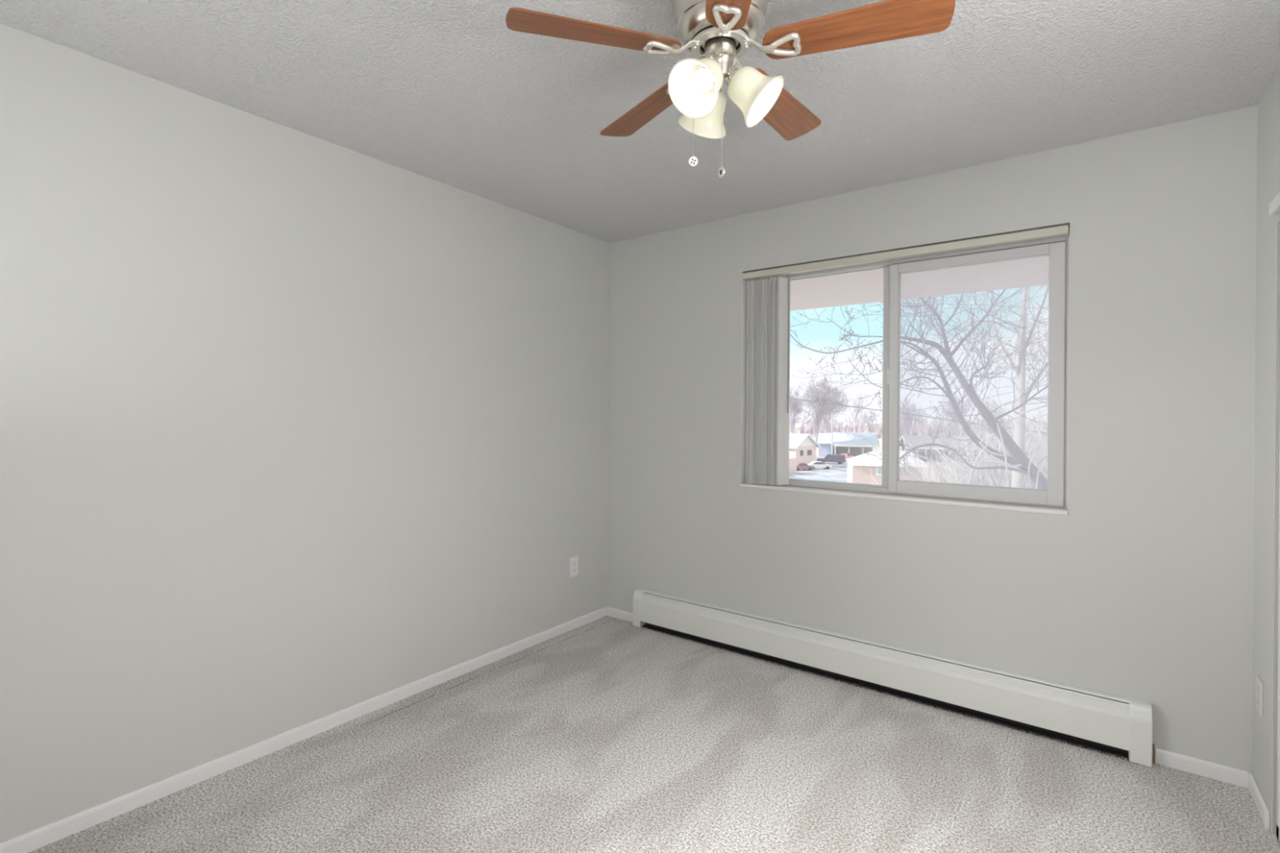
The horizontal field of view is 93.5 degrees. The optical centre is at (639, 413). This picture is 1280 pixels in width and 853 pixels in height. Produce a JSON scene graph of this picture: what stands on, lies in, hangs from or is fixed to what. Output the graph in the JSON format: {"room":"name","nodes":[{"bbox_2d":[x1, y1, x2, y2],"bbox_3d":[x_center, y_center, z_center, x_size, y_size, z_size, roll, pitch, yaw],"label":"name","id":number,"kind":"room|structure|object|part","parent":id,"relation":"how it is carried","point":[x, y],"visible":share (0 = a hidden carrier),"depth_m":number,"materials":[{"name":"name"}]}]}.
{"room":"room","nodes":[
{"label":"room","id":0,"kind":"room"},
{"bbox_2d":[0,23,609,843],"bbox_3d":[-1.398,0.090,2.502,0.160,2.440,3.750,0,0,37],"label":"wall","id":1,"kind":"structure","parent":0,"point":[297,428],"depth_m":2.26,"materials":[{"name":"white paint"}]},
{"bbox_2d":[0,606,607,852],"bbox_3d":[-1.338,1.283,2.451,0.012,0.055,3.750,0,0,37],"label":"baseboard","id":2,"kind":"structure","parent":1,"relation":"attached to","point":[27,842],"depth_m":2.27,"materials":[{"name":"white wood"}]},
{"bbox_2d":[569,555,577,577],"bbox_3d":[-0.404,0.937,3.696,0.008,0.118,0.072,0,0,37],"label":"wall outlet","id":3,"kind":"object","parent":1,"relation":"attached to","point":[573,561],"visible":1,"depth_m":3.69,"materials":[{"name":"white plastic"}]},
{"bbox_2d":[0,0,1279,243],"bbox_3d":[0.193,-1.187,1.354,4.066,0.140,4.010,0,0,37],"label":"ceiling","id":4,"kind":"structure","parent":0,"point":[444,91],"depth_m":2.03,"materials":[{"name":"white paint"}]},
{"bbox_2d":[505,0,955,177],"bbox_3d":[0.231,-0.854,1.577,1.043,0.525,1.006,0,0,37],"label":"ceiling fan","id":5,"kind":"object","parent":4,"relation":"hanging from","point":[717,33],"visible":1,"depth_m":1.49,"materials":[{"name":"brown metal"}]},
{"bbox_3d":[-0.106,-0.925,1.464,0.432,0.031,0.120,0,0,-15],"label":"blade","id":6,"kind":"part","parent":5,"relation":"part of","materials":[{"name":"brown wood"}]},
{"bbox_3d":[0.028,-0.924,1.820,0.120,0.031,0.432,0,0,-33],"label":"blade","id":7,"kind":"part","parent":5,"relation":"part of","materials":[{"name":"brown wood"}]},
{"bbox_3d":[0.143,-0.811,1.485,0.137,0.142,0.141,0,0,37],"label":"lamp shade","id":8,"kind":"part","parent":5,"relation":"part of","materials":[{"name":"beige glass"}]},
{"bbox_3d":[0.153,-0.802,1.563,0.035,0.261,0.004,0,0,33],"label":"pull chain","id":9,"kind":"part","parent":5,"relation":"part of","materials":[{"name":"silver metal"}]},
{"bbox_3d":[0.180,-0.811,1.644,0.141,0.142,0.137,0,0,37],"label":"lamp shade","id":10,"kind":"part","parent":5,"relation":"part of","materials":[{"name":"beige glass"}]},
{"bbox_3d":[0.158,-0.833,1.498,0.051,0.054,0.051,0,0,0],"label":"bulb","id":11,"kind":"part","parent":5,"relation":"part of","materials":[{"name":"white glass"}]},
{"bbox_3d":[0.205,-0.777,1.506,0.004,0.324,0.009,0,0,0],"label":"pull chain","id":12,"kind":"part","parent":5,"relation":"part of","materials":[{"name":"silver metal"}]},
{"bbox_3d":[0.191,-0.922,1.226,0.120,0.031,0.432,0,0,3],"label":"blade","id":13,"kind":"part","parent":5,"relation":"part of","materials":[{"name":"brown wood"}]},
{"bbox_3d":[0.301,-0.810,1.537,0.141,0.142,0.132,0,0,37],"label":"lamp shade","id":14,"kind":"part","parent":5,"relation":"part of","materials":[{"name":"beige glass"}]},
{"bbox_3d":[0.409,-0.921,1.803,0.120,0.031,0.432,0,0,39],"label":"blade","id":15,"kind":"part","parent":5,"relation":"part of","materials":[{"name":"brown wood"}]},
{"bbox_3d":[0.509,-0.920,1.436,0.432,0.031,0.120,0,0,21],"label":"blade","id":16,"kind":"part","parent":5,"relation":"part of","materials":[{"name":"brown wood"}]},
{"bbox_2d":[28,615,1279,852],"bbox_3d":[0.173,1.383,1.355,4.066,0.120,4.010,0,0,37],"label":"floor","id":17,"kind":"structure","parent":0,"point":[606,734],"depth_m":2.16,"materials":[{"name":"carpet"}]},
{"bbox_2d":[640,626,1128,764],"bbox_3d":[0.926,1.323,2.993,2.342,0.010,0.085,0,0,37],"label":"tufts","id":18,"kind":"object","parent":17,"relation":"on","point":[651,630],"visible":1,"depth_m":2.80,"materials":[{"name":"grey carpet"}]},
{"bbox_2d":[790,255,1048,311],"bbox_3d":[1.585,-0.978,3.833,15.000,0.220,1.630,0,0,37],"label":"roof overhang","id":19,"kind":"structure","parent":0,"point":[864,287],"depth_m":3.99,"materials":[{"name":"grey paint"}]},
{"bbox_2d":[606,105,1257,773],"bbox_3d":[1.338,0.111,2.894,4.066,2.440,0.160,0,0,37],"label":"wall","id":20,"kind":"structure","parent":0,"point":[1144,591],"depth_m":2.50,"materials":[{"name":"white paint"}]},
{"bbox_2d":[607,606,632,622],"bbox_3d":[-0.112,1.292,3.867,0.250,0.055,0.012,0,0,37],"label":"baseboard","id":21,"kind":"structure","parent":20,"relation":"attached to","point":[613,612],"depth_m":3.87,"materials":[{"name":"white wood"}]},
{"bbox_2d":[632,587,1154,767],"bbox_3d":[0.964,1.216,3.028,2.476,0.224,0.065,0,0,37],"label":"baseboard heater","id":22,"kind":"object","parent":20,"relation":"attached to","point":[1120,726],"visible":1,"depth_m":2.75,"materials":[{"name":"white metal"}]},
{"bbox_3d":[0.966,1.202,3.047,2.358,0.192,0.030,0,0,37],"label":"panel","id":23,"kind":"part","parent":22,"relation":"part of","materials":[{"name":"white metal"}]},
{"bbox_2d":[740,226,1070,515],"bbox_3d":[1.210,-0.190,2.984,1.497,1.205,0.162,0,0,37],"label":"window","id":24,"kind":"structure","parent":20,"relation":"in","point":[1052,500],"depth_m":2.78,"materials":[{"name":"white plastic"}]},
{"bbox_3d":[0.962,-0.189,3.239,0.748,1.117,0.034,0,0,37],"label":"fixed sash","id":25,"kind":"part","parent":24,"relation":"part of","materials":[{"name":"clear glass"}]},
{"bbox_3d":[1.182,0.404,2.952,1.497,0.018,0.082,0,0,37],"label":"sill","id":26,"kind":"part","parent":24,"relation":"part of","materials":[{"name":"white"}]},
{"bbox_2d":[742,224,1068,485],"bbox_3d":[1.178,-0.198,2.943,1.488,1.173,0.083,0,0,37],"label":"vertical blind","id":27,"kind":"object","parent":24,"relation":"attached to","point":[768,300],"visible":1,"depth_m":3.26,"materials":[{"name":"beige plastic"}]},
{"bbox_3d":[1.520,-0.171,2.765,0.705,1.118,0.046,0,0,37],"label":"sliding sash","id":28,"kind":"part","parent":24,"relation":"part of","materials":[{"name":"white plastic"}]},
{"bbox_2d":[1155,747,1248,788],"bbox_3d":[2.073,1.309,2.229,0.252,0.055,0.012,0,0,37],"label":"baseboard","id":29,"kind":"structure","parent":20,"relation":"attached to","point":[1210,770],"depth_m":2.22,"materials":[{"name":"white wood"}]},
{"bbox_2d":[1252,63,1279,832],"bbox_3d":[1.115,0.110,0.617,0.110,2.440,3.750,0,0,37],"label":"wall","id":30,"kind":"structure","parent":0,"point":[1268,106],"depth_m":2.02,"materials":[{"name":"white paint"}]},
{"bbox_2d":[1248,773,1270,828],"bbox_3d":[2.102,1.309,2.047,0.012,0.055,0.269,0,0,37],"label":"baseboard","id":31,"kind":"structure","parent":30,"relation":"attached to","point":[1264,812],"depth_m":2.02,"materials":[{"name":"white wood"}]},
{"bbox_2d":[1256,675,1262,716],"bbox_3d":[2.111,0.961,2.053,0.008,0.118,0.072,0,0,37],"label":"wall outlet","id":32,"kind":"object","parent":30,"relation":"attached to","point":[1259,682],"visible":1,"depth_m":2.04,"materials":[{"name":"white plastic"}]},
{"bbox_2d":[1256,684,1259,693],"bbox_3d":[2.110,0.940,2.055,0.003,0.025,0.033,0,0,37],"label":"receptacle","id":33,"kind":"object","parent":32,"relation":"attached to","point":[1257,686],"depth_m":2.05,"materials":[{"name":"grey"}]},
{"bbox_2d":[1256,697,1259,706],"bbox_3d":[2.109,0.981,2.055,0.003,0.025,0.033,0,0,37],"label":"receptacle","id":34,"kind":"object","parent":32,"relation":"attached to","point":[1257,698],"depth_m":2.05,"materials":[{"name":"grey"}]},
{"bbox_2d":[1268,191,1279,216],"bbox_3d":[1.281,-0.662,0.934,0.014,0.040,2.509,0,0,37],"label":"trim","id":35,"kind":"structure","parent":30,"relation":"attached to","point":[1274,206],"depth_m":1.88,"materials":[{"name":"white wood"}]},
{"bbox_2d":[1271,828,1279,849],"bbox_3d":[1.313,1.325,0.909,0.088,0.012,2.465,0,0,37],"label":"trim","id":36,"kind":"structure","parent":30,"relation":"attached to","point":[1273,832],"depth_m":1.88,"materials":[{"name":"silver metal"}]},
{"bbox_2d":[1272,222,1279,835],"bbox_3d":[2.025,0.366,1.897,0.027,1.940,0.040,0,0,37],"label":"trim","id":37,"kind":"structure","parent":30,"relation":"attached to","point":[1277,347],"depth_m":1.90,"materials":[{"name":"grey wood"}]},
{"bbox_2d":[1275,209,1279,224],"bbox_3d":[1.327,-0.631,0.909,0.090,0.045,2.465,0,0,37],"label":"trim","id":38,"kind":"structure","parent":30,"relation":"attached to","point":[1277,215],"depth_m":1.90,"materials":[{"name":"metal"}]},
{"bbox_2d":[1276,426,1279,842],"bbox_3d":[1.644,0.357,1.390,0.024,1.924,1.223,0,0,37],"label":"door","id":39,"kind":"structure","parent":30,"relation":"in","point":[1278,635],"depth_m":1.87,"materials":[{"name":"white wood"}]},
{"label":"outside","id":40,"kind":"structure","parent":0,"visible":0},
{"bbox_2d":[804,426,1045,488],"bbox_3d":[93.505,11.230,262.360,680.000,1.000,514.000,0,0,37],"label":"lawn","id":41,"kind":"structure","parent":40,"point":[880,439],"depth_m":113.81,"materials":[{"name":"beige"}]},
{"bbox_2d":[789,422,801,433],"bbox_3d":[56.683,6.967,224.729,9.135,7.000,9.135,0,0,37],"label":"house","id":42,"kind":"structure","parent":41,"relation":"on","point":[797,426],"depth_m":221.48,"materials":[{"name":"white"}]},
{"bbox_2d":[789,382,822,433],"bbox_3d":[36.621,1.323,143.663,12.855,18.133,11.399,0,0,37],"label":"bare tree","id":43,"kind":"object","parent":41,"relation":"on","point":[793,403],"visible":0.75,"depth_m":143.14,"materials":[{"name":"grey plant"}]},
{"bbox_2d":[791,372,848,450],"bbox_3d":[44.298,0.138,146.171,14.872,20.648,13.338,0,0,37],"label":"bare tree","id":44,"kind":"object","parent":41,"relation":"on","point":[814,391],"visible":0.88,"depth_m":145.11,"materials":[{"name":"grey plant"}]},
{"bbox_2d":[803,383,857,432],"bbox_3d":[48.068,1.258,152.778,13.514,18.464,12.207,0,0,37],"label":"bare tree","id":45,"kind":"object","parent":41,"relation":"on","point":[827,426],"visible":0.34,"depth_m":151.89,"materials":[{"name":"grey plant"}]},
{"bbox_2d":[817,431,879,456],"bbox_3d":[51.835,7.507,150.792,17.385,5.900,14.474,0,0,37],"label":"carport garage","id":46,"kind":"structure","parent":41,"relation":"on","point":[852,442],"depth_m":148.48,"materials":[{"name":"blue"}]},
{"bbox_3d":[46.002,9.164,148.225,1.911,2.500,0.080,0,0,15],"label":"garage door","id":47,"kind":"part","parent":46,"relation":"part of","materials":[{"name":"white"}]},
{"bbox_2d":[842,422,868,432],"bbox_3d":[106.835,7.567,297.795,13.760,6.500,11.035,0,0,37],"label":"house","id":48,"kind":"structure","parent":41,"relation":"on","point":[865,430],"depth_m":294.71,"materials":[{"name":"white"}]},
{"bbox_2d":[840,388,879,431],"bbox_3d":[60.225,1.504,169.148,12.761,18.043,9.019,0,0,37],"label":"bare tree","id":49,"kind":"object","parent":41,"relation":"on","point":[861,400],"visible":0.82,"depth_m":166.78,"materials":[{"name":"grey plant"}]},
{"bbox_2d":[858,403,881,432],"bbox_3d":[60.217,3.635,156.822,6.656,13.809,6.939,0,0,37],"label":"bare tree","id":50,"kind":"object","parent":41,"relation":"on","point":[873,413],"visible":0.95,"depth_m":156.98,"materials":[{"name":"grey plant"}]},
{"bbox_2d":[860,420,880,431],"bbox_3d":[115.235,7.129,299.491,11.910,7.500,10.275,0,0,37],"label":"house","id":51,"kind":"structure","parent":41,"relation":"on","point":[878,421],"depth_m":297.02,"materials":[{"name":"white"}]},
{"bbox_2d":[845,450,929,484],"bbox_3d":[30.971,7.477,76.277,11.450,5.700,11.547,0,0,37],"label":"brick building","id":52,"kind":"structure","parent":41,"relation":"on","point":[855,470],"depth_m":73.00,"materials":[{"name":"pink"}]},
{"bbox_3d":[29.272,6.740,72.372,1.299,1.050,0.030,0,0,15],"label":"pane","id":53,"kind":"part","parent":52,"relation":"part of","materials":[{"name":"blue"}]},
{"bbox_2d":[899,397,928,435],"bbox_3d":[69.732,3.193,155.670,9.166,14.845,10.183,0,0,37],"label":"bare tree","id":54,"kind":"object","parent":41,"relation":"on","point":[905,418],"visible":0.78,"depth_m":155.30,"materials":[{"name":"grey plant"}]},
{"bbox_2d":[790,415,1047,438],"bbox_3d":[175.484,6.204,304.898,273.289,10.689,253.199,0,0,37],"label":"treeline","id":55,"kind":"object","parent":41,"relation":"on","point":[811,430],"visible":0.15,"depth_m":273.23,"materials":[{"name":"grey plant"}]},
{"bbox_2d":[790,286,1048,489],"bbox_3d":[5.393,2.802,11.407,7.378,14.702,4.671,0,0,-16],"label":"bare tree","id":56,"kind":"object","parent":41,"relation":"on","point":[1020,460],"visible":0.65,"depth_m":11.50,"materials":[{"name":"grey plant"}]},
{"bbox_2d":[899,435,992,462],"bbox_3d":[69.157,7.767,135.931,21.011,5.650,16.507,0,0,37],"label":"bungalow","id":57,"kind":"object","parent":41,"relation":"on","point":[913,440],"visible":0.41,"depth_m":133.23,"materials":[{"name":"grey"}]},
{"bbox_3d":[62.299,8.891,133.007,1.400,1.300,0.030,0,0,15],"label":"pane","id":58,"kind":"part","parent":57,"relation":"part of","materials":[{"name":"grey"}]},
{"bbox_2d":[857,410,1047,488],"bbox_3d":[13.371,5.046,24.784,8.464,10.394,7.140,0,0,-37],"label":"bare shrub","id":59,"kind":"object","parent":41,"relation":"on","point":[982,440],"visible":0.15,"depth_m":24.81,"materials":[{"name":"grey plant"}]},
{"bbox_2d":[934,391,980,435],"bbox_3d":[79.994,2.168,151.888,11.021,17.087,10.064,0,0,37],"label":"bare tree","id":60,"kind":"object","parent":41,"relation":"on","point":[965,408],"visible":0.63,"depth_m":150.82,"materials":[{"name":"grey plant"}]},
{"bbox_2d":[903,387,1048,488],"bbox_3d":[13.724,4.629,22.713,7.017,11.215,8.157,0,0,37],"label":"bare shrub","id":61,"kind":"object","parent":41,"relation":"on","point":[1040,440],"visible":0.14,"depth_m":22.20,"materials":[{"name":"grey plant"}]},
{"bbox_2d":[906,284,1048,488],"bbox_3d":[10.679,1.489,18.113,5.458,17.232,5.274,0,0,37],"label":"bare tree","id":62,"kind":"object","parent":41,"relation":"on","point":[1017,477],"visible":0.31,"depth_m":17.45,"materials":[{"name":"grey plant"}]},
{"bbox_2d":[974,396,1008,435],"bbox_3d":[81.524,3.162,140.298,7.972,15.108,10.646,0,0,37],"label":"bare tree","id":63,"kind":"object","parent":41,"relation":"on","point":[994,404],"visible":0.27,"depth_m":140.47,"materials":[{"name":"grey plant"}]},
{"bbox_2d":[936,394,1048,488],"bbox_3d":[15.158,4.522,22.528,7.597,11.466,7.239,0,0,23],"label":"bare shrub","id":64,"kind":"object","parent":41,"relation":"on","point":[1041,427],"visible":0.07,"depth_m":22.80,"materials":[{"name":"grey plant"}]},
{"bbox_2d":[985,435,1047,465],"bbox_3d":[83.617,7.677,129.257,18.952,6.050,15.661,0,0,37],"label":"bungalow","id":65,"kind":"object","parent":41,"relation":"on","point":[993,438],"visible":0.06,"depth_m":127.78,"materials":[{"name":"grey"}]},
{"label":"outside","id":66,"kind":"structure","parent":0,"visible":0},
{"bbox_2d":[789,397,1047,433],"bbox_3d":[10.494,-0.236,25.477,17.916,2.606,1.196,0,0,34],"label":"power line","id":67,"kind":"object","parent":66,"point":[789,397],"visible":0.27,"depth_m":25.68,"materials":[{"name":"black metal"}]},
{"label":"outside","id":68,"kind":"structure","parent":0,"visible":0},
{"bbox_2d":[900,302,1038,308],"bbox_3d":[19.591,-5.200,30.000,13.590,0.549,0.024,0,0,0],"label":"power line","id":69,"kind":"object","parent":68,"point":[900,303],"visible":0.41,"depth_m":29.99,"materials":[{"name":"black metal"}]},
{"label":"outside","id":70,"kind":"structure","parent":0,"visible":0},
{"bbox_2d":[788,457,847,482],"bbox_3d":[29.985,10.293,108.866,40.609,0.030,90.519,0,0,37],"label":"parking lot","id":71,"kind":"structure","parent":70,"point":[837,473],"depth_m":103.23,"materials":[{"name":"white snow"}]},
{"bbox_2d":[789,457,796,473],"bbox_3d":[23.227,8.960,101.491,2.053,2.600,11.179,0,0,37],"label":"wall","id":72,"kind":"structure","parent":71,"relation":"on","point":[793,461],"depth_m":104.56,"materials":[{"name":"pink brick"}]},
{"bbox_2d":[789,433,820,463],"bbox_3d":[28.161,7.064,123.008,16.774,6.450,11.409,0,0,37],"label":"brick house","id":73,"kind":"structure","parent":71,"relation":"on","point":[802,446],"depth_m":117.31,"materials":[{"name":"brown"}]},
{"bbox_3d":[33.218,7.579,117.983,1.400,1.100,0.030,0,0,-37],"label":"pane","id":74,"kind":"part","parent":73,"relation":"part of","materials":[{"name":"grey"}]},
{"bbox_2d":[796,462,813,471],"bbox_3d":[29.389,9.603,109.734,3.632,1.400,4.465,0,0,37],"label":"car","id":75,"kind":"object","parent":71,"relation":"on","point":[800,465],"visible":0.68,"depth_m":108.92,"materials":[{"name":"red paint"}]},
{"bbox_2d":[806,461,831,469],"bbox_3d":[33.396,9.622,112.561,4.542,1.420,4.200,0,0,37],"label":"car","id":76,"kind":"object","parent":71,"relation":"on","point":[815,464],"visible":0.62,"depth_m":111.72,"materials":[{"name":"white paint"}]},
{"bbox_3d":[33.196,9.148,112.550,2.438,0.406,1.620,0,0,-3],"label":"glass","id":77,"kind":"part","parent":76,"relation":"part of","materials":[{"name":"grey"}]},
{"bbox_2d":[816,453,845,464],"bbox_3d":[39.779,9.401,125.207,5.808,1.950,2.787,0,0,37],"label":"car","id":78,"kind":"object","parent":71,"relation":"on","point":[840,459],"visible":0.87,"depth_m":124.21,"materials":[{"name":"purple paint"}]},
{"bbox_3d":[40.430,8.771,124.890,3.612,0.679,1.620,0,0,26],"label":"glass","id":79,"kind":"part","parent":78,"relation":"part of","materials":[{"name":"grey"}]},
{"bbox_2d":[831,413,832,453],"bbox_3d":[42.830,5.104,134.390,1.903,10.586,0.889,0,0,37],"label":"utility pole","id":80,"kind":"object","parent":71,"relation":"on","point":[832,413],"visible":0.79,"depth_m":134.27,"materials":[{"name":"grey wood"}]},
{"bbox_2d":[838,384,1045,417],"bbox_3d":[39.013,-1.573,87.194,50.476,4.645,80.172,0,0,37],"label":"power line","id":81,"kind":"object","parent":80,"relation":"attached to","point":[1044,384],"visible":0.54,"depth_m":52.23,"materials":[{"name":"black metal"}]},
{"bbox_2d":[840,453,853,460],"bbox_3d":[45.936,9.581,133.555,1.920,1.676,4.445,0,0,37],"label":"car","id":82,"kind":"object","parent":71,"relation":"on","point":[847,455],"visible":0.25,"depth_m":132.32,"materials":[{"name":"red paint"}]}
]}

